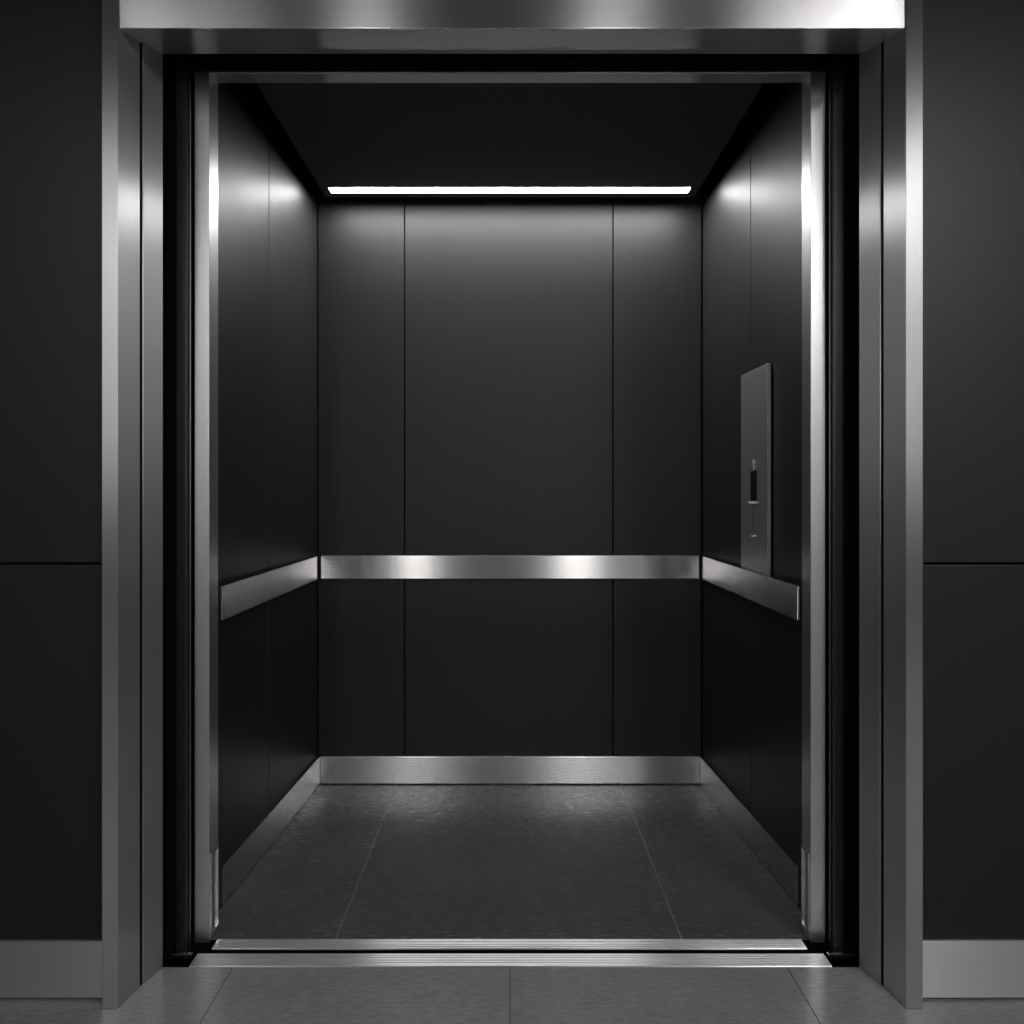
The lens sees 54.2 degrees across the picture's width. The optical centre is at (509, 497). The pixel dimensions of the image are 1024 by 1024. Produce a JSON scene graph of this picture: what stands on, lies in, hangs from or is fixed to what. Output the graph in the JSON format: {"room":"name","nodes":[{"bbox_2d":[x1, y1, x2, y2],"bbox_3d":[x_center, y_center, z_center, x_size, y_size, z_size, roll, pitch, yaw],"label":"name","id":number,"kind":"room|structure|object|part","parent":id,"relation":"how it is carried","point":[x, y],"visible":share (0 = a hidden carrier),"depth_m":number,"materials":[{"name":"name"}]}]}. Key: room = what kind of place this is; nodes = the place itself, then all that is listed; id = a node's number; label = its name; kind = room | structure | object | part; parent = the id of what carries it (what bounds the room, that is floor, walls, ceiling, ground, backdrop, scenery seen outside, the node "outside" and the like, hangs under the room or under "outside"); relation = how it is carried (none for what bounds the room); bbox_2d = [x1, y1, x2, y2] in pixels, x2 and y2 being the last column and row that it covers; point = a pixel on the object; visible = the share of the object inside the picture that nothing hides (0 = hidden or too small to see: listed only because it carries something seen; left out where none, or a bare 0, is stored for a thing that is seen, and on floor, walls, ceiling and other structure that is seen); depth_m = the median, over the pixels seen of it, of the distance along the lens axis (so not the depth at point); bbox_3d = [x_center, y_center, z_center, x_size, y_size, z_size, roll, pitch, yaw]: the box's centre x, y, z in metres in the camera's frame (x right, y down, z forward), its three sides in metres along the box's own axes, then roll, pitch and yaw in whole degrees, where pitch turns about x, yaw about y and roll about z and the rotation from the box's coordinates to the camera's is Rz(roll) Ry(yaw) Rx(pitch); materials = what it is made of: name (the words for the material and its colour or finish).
{"room":"elevator lobby","nodes":[
{"label":"elevator lobby","id":0,"kind":"room"},
{"bbox_2d":[0,0,101,939],"bbox_3d":[-2.218,-0.306,2.369,2.564,2.990,0.063,0,0,0],"label":"wall","id":1,"kind":"structure","parent":0,"point":[51,50],"depth_m":2.34,"materials":[{"name":"black metal"}]},
{"bbox_2d":[0,940,101,997],"bbox_3d":[-2.218,1.097,2.332,2.564,0.131,0.010,0,0,0],"label":"baseboard","id":2,"kind":"structure","parent":1,"relation":"attached to","point":[28,968],"depth_m":2.33,"materials":[{"name":"metal"}]},
{"bbox_3d":[-2.218,-0.650,2.345,2.564,1.602,0.015,0,0,0],"label":"wall panel","id":3,"kind":"part","parent":1,"relation":"part of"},
{"bbox_3d":[-2.218,0.661,2.345,2.564,1.010,0.015,0,0,0],"label":"wall panel","id":4,"kind":"part","parent":1,"relation":"part of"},
{"bbox_2d":[102,0,922,1008],"bbox_3d":[0.004,-0.111,2.390,1.980,2.560,0.204,0,0,0],"label":"door frame","id":5,"kind":"structure","parent":1,"relation":"attached to","point":[886,35],"depth_m":2.31,"materials":[{"name":"metal"}]},
{"bbox_2d":[191,72,316,930],"bbox_3d":[-0.837,-0.046,3.406,0.060,2.510,1.394,0,0,2],"label":"wall","id":6,"kind":"structure","parent":0,"point":[267,193],"depth_m":3.26,"materials":[{"name":"black metal"}]},
{"bbox_3d":[-0.826,-0.066,3.031,0.016,2.470,0.643,0,0,2],"label":"wall panel","id":7,"kind":"part","parent":6,"relation":"part of","materials":[{"name":"black metal"}]},
{"bbox_2d":[220,556,318,619],"bbox_3d":[-0.798,0.284,3.392,0.038,0.102,1.313,0,0,1],"label":"handrail","id":8,"kind":"object","parent":6,"relation":"attached to","point":[236,597],"visible":1,"depth_m":3.18,"materials":[{"name":"metal"}]},
{"bbox_2d":[222,757,319,904],"bbox_3d":[-0.804,1.109,3.466,0.012,0.111,1.217,0,0,2],"label":"baseboard","id":9,"kind":"structure","parent":6,"relation":"attached to","point":[257,843],"depth_m":3.33,"materials":[{"name":"metal"}]},
{"bbox_3d":[-0.806,-0.066,3.721,0.016,2.470,0.727,0,0,2],"label":"wall panel","id":10,"kind":"part","parent":6,"relation":"part of","materials":[{"name":"black metal"}]},
{"bbox_2d":[191,54,828,942],"bbox_3d":[0.000,-0.067,2.652,1.900,2.468,0.112,0,0,0],"label":"door frame","id":11,"kind":"structure","parent":6,"relation":"attached to","point":[209,69],"depth_m":2.62,"materials":[{"name":"metal"}]},
{"bbox_3d":[-0.807,0.007,2.644,0.039,2.320,0.047,0,0,0],"label":"post","id":12,"kind":"part","parent":11,"relation":"part of","materials":[{"name":"metal"}]},
{"bbox_3d":[-0.788,1.043,2.664,0.007,0.212,0.064,0,0,0],"label":"guard plate","id":13,"kind":"part","parent":11,"relation":"part of","materials":[{"name":"silver metal"}]},
{"bbox_3d":[0.788,1.043,2.664,0.007,0.212,0.064,0,0,0],"label":"guard plate","id":14,"kind":"part","parent":11,"relation":"part of","materials":[{"name":"silver metal"}]},
{"bbox_3d":[0.807,0.007,2.644,0.039,2.320,0.047,0,0,0],"label":"post","id":15,"kind":"part","parent":11,"relation":"part of","materials":[{"name":"metal"}]},
{"bbox_2d":[317,183,702,756],"bbox_3d":[0.000,-0.046,4.118,1.900,2.510,0.060,0,0,0],"label":"wall","id":16,"kind":"structure","parent":0,"point":[496,375],"depth_m":4.09,"materials":[{"name":"black metal"}]},
{"bbox_3d":[-0.609,-0.066,4.095,0.350,2.470,0.014,0,0,0],"label":"wall panel","id":17,"kind":"part","parent":16,"relation":"part of","materials":[{"name":"black metal"}]},
{"bbox_3d":[-0.005,-0.066,4.095,0.847,2.470,0.014,0,0,0],"label":"wall panel","id":18,"kind":"part","parent":16,"relation":"part of","materials":[{"name":"black metal"}]},
{"bbox_2d":[320,756,699,783],"bbox_3d":[0.000,1.109,4.082,1.550,0.111,0.012,0,0,0],"label":"baseboard","id":19,"kind":"structure","parent":16,"relation":"attached to","point":[333,769],"depth_m":4.08,"materials":[{"name":"metal"}]},
{"bbox_2d":[321,555,698,578],"bbox_3d":[0.000,0.280,4.070,1.532,0.094,0.036,0,0,0],"label":"handrail","id":20,"kind":"object","parent":16,"relation":"attached to","point":[332,566],"visible":1,"depth_m":4.05,"materials":[{"name":"metal"}]},
{"bbox_3d":[0.603,-0.066,4.095,0.358,2.470,0.014,0,0,0],"label":"wall panel","id":21,"kind":"part","parent":16,"relation":"part of","materials":[{"name":"black metal"}]},
{"bbox_2d":[191,784,828,939],"bbox_3d":[0.000,1.189,3.384,1.720,0.040,1.473,0,0,0],"label":"floor","id":22,"kind":"structure","parent":0,"point":[355,861],"depth_m":3.15,"materials":[{"name":"tile"}]},
{"bbox_2d":[250,83,769,196],"bbox_3d":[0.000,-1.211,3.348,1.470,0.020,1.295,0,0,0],"label":"ceiling","id":23,"kind":"structure","parent":0,"point":[345,134],"depth_m":3.28,"materials":[{"name":"grey metal"}]},
{"bbox_2d":[327,187,691,192],"bbox_3d":[-0.002,-1.217,3.898,1.408,0.035,0.072,0,0,0],"label":"recessed light","id":24,"kind":"object","parent":23,"relation":"in","point":[331,189],"visible":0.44,"depth_m":3.89,"materials":[{"name":"white plastic"}]},
{"bbox_2d":[163,957,858,966],"bbox_3d":[0.000,1.252,2.569,2.720,0.075,0.153,0,0,0],"label":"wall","id":25,"kind":"structure","parent":0,"point":[166,962],"depth_m":2.61,"materials":[{"name":"black"}]},
{"bbox_2d":[163,54,192,958],"bbox_3d":[-1.055,0.007,2.575,0.490,2.336,0.059,0,0,0],"label":"door","id":26,"kind":"structure","parent":25,"relation":"in","point":[176,67],"depth_m":2.58,"materials":[{"name":"black metal"}]},
{"bbox_2d":[212,939,806,953],"bbox_3d":[-0.002,1.190,2.619,1.543,0.046,0.054,0,0,0],"label":"sill","id":27,"kind":"structure","parent":25,"relation":"on","point":[222,946],"depth_m":2.60,"materials":[{"name":"metal"}]},
{"bbox_2d":[190,940,829,956],"bbox_3d":[0.000,1.229,2.647,1.720,0.120,0.001,0,0,0],"label":"trim","id":28,"kind":"structure","parent":25,"relation":"attached to","point":[196,948],"depth_m":2.65,"materials":[{"name":"black"}]},
{"bbox_2d":[189,954,831,966],"bbox_3d":[0.002,1.190,2.528,1.603,0.046,0.068,0,0,0],"label":"sill","id":29,"kind":"structure","parent":25,"relation":"on","point":[201,960],"depth_m":2.52,"materials":[{"name":"metal"}]},
{"bbox_2d":[827,54,858,958],"bbox_3d":[1.055,0.007,2.575,0.490,2.336,0.059,0,0,0],"label":"door","id":30,"kind":"structure","parent":25,"relation":"in","point":[843,68],"depth_m":2.58,"materials":[{"name":"black metal"}]},
{"bbox_2d":[0,967,1023,1023],"bbox_3d":[0.000,1.189,-0.854,7.000,0.040,6.692,0,0,0],"label":"floor","id":31,"kind":"structure","parent":0,"point":[172,995],"depth_m":2.33,"materials":[{"name":"tile"}]},
{"bbox_2d":[703,72,828,930],"bbox_3d":[0.837,-0.046,3.406,0.060,2.510,1.394,0,0,-2],"label":"wall","id":32,"kind":"structure","parent":0,"point":[752,193],"depth_m":3.25,"materials":[{"name":"black metal"}]},
{"bbox_3d":[0.806,-0.066,3.723,0.016,2.470,0.722,0,0,-2],"label":"wall panel","id":33,"kind":"part","parent":32,"relation":"part of","materials":[{"name":"black metal"}]},
{"bbox_2d":[700,757,797,904],"bbox_3d":[0.804,1.109,3.466,0.012,0.111,1.217,0,0,-2],"label":"baseboard","id":34,"kind":"structure","parent":32,"relation":"attached to","point":[762,843],"depth_m":3.33,"materials":[{"name":"metal"}]},
{"bbox_2d":[701,556,799,619],"bbox_3d":[0.798,0.284,3.392,0.038,0.102,1.313,0,0,-1],"label":"handrail","id":35,"kind":"object","parent":32,"relation":"attached to","point":[783,597],"visible":1,"depth_m":3.18,"materials":[{"name":"metal"}]},
{"bbox_2d":[741,363,770,576],"bbox_3d":[0.800,-0.072,3.264,0.022,0.693,0.316,0,0,-2],"label":"control panel","id":36,"kind":"object","parent":32,"relation":"attached to","point":[755,384],"visible":0.87,"depth_m":3.24,"materials":[{"name":"metal"}]},
{"bbox_3d":[0.826,-0.066,3.034,0.016,2.470,0.648,0,0,-2],"label":"wall panel","id":37,"kind":"part","parent":32,"relation":"part of","materials":[{"name":"black metal"}]},
{"bbox_2d":[923,0,1023,939],"bbox_3d":[2.224,-0.306,2.369,2.553,2.990,0.063,0,0,0],"label":"wall","id":38,"kind":"structure","parent":0,"point":[973,50],"depth_m":2.34,"materials":[{"name":"black metal"}]},
{"bbox_2d":[923,940,1023,997],"bbox_3d":[2.224,1.097,2.332,2.553,0.131,0.010,0,0,0],"label":"baseboard","id":39,"kind":"structure","parent":38,"relation":"attached to","point":[951,968],"depth_m":2.33,"materials":[{"name":"metal"}]},
{"bbox_3d":[2.224,-0.650,2.345,2.553,1.602,0.015,0,0,0],"label":"wall panel","id":40,"kind":"part","parent":38,"relation":"part of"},
{"bbox_3d":[2.224,0.661,2.345,2.553,1.010,0.015,0,0,0],"label":"wall panel","id":41,"kind":"part","parent":38,"relation":"part of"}
]}

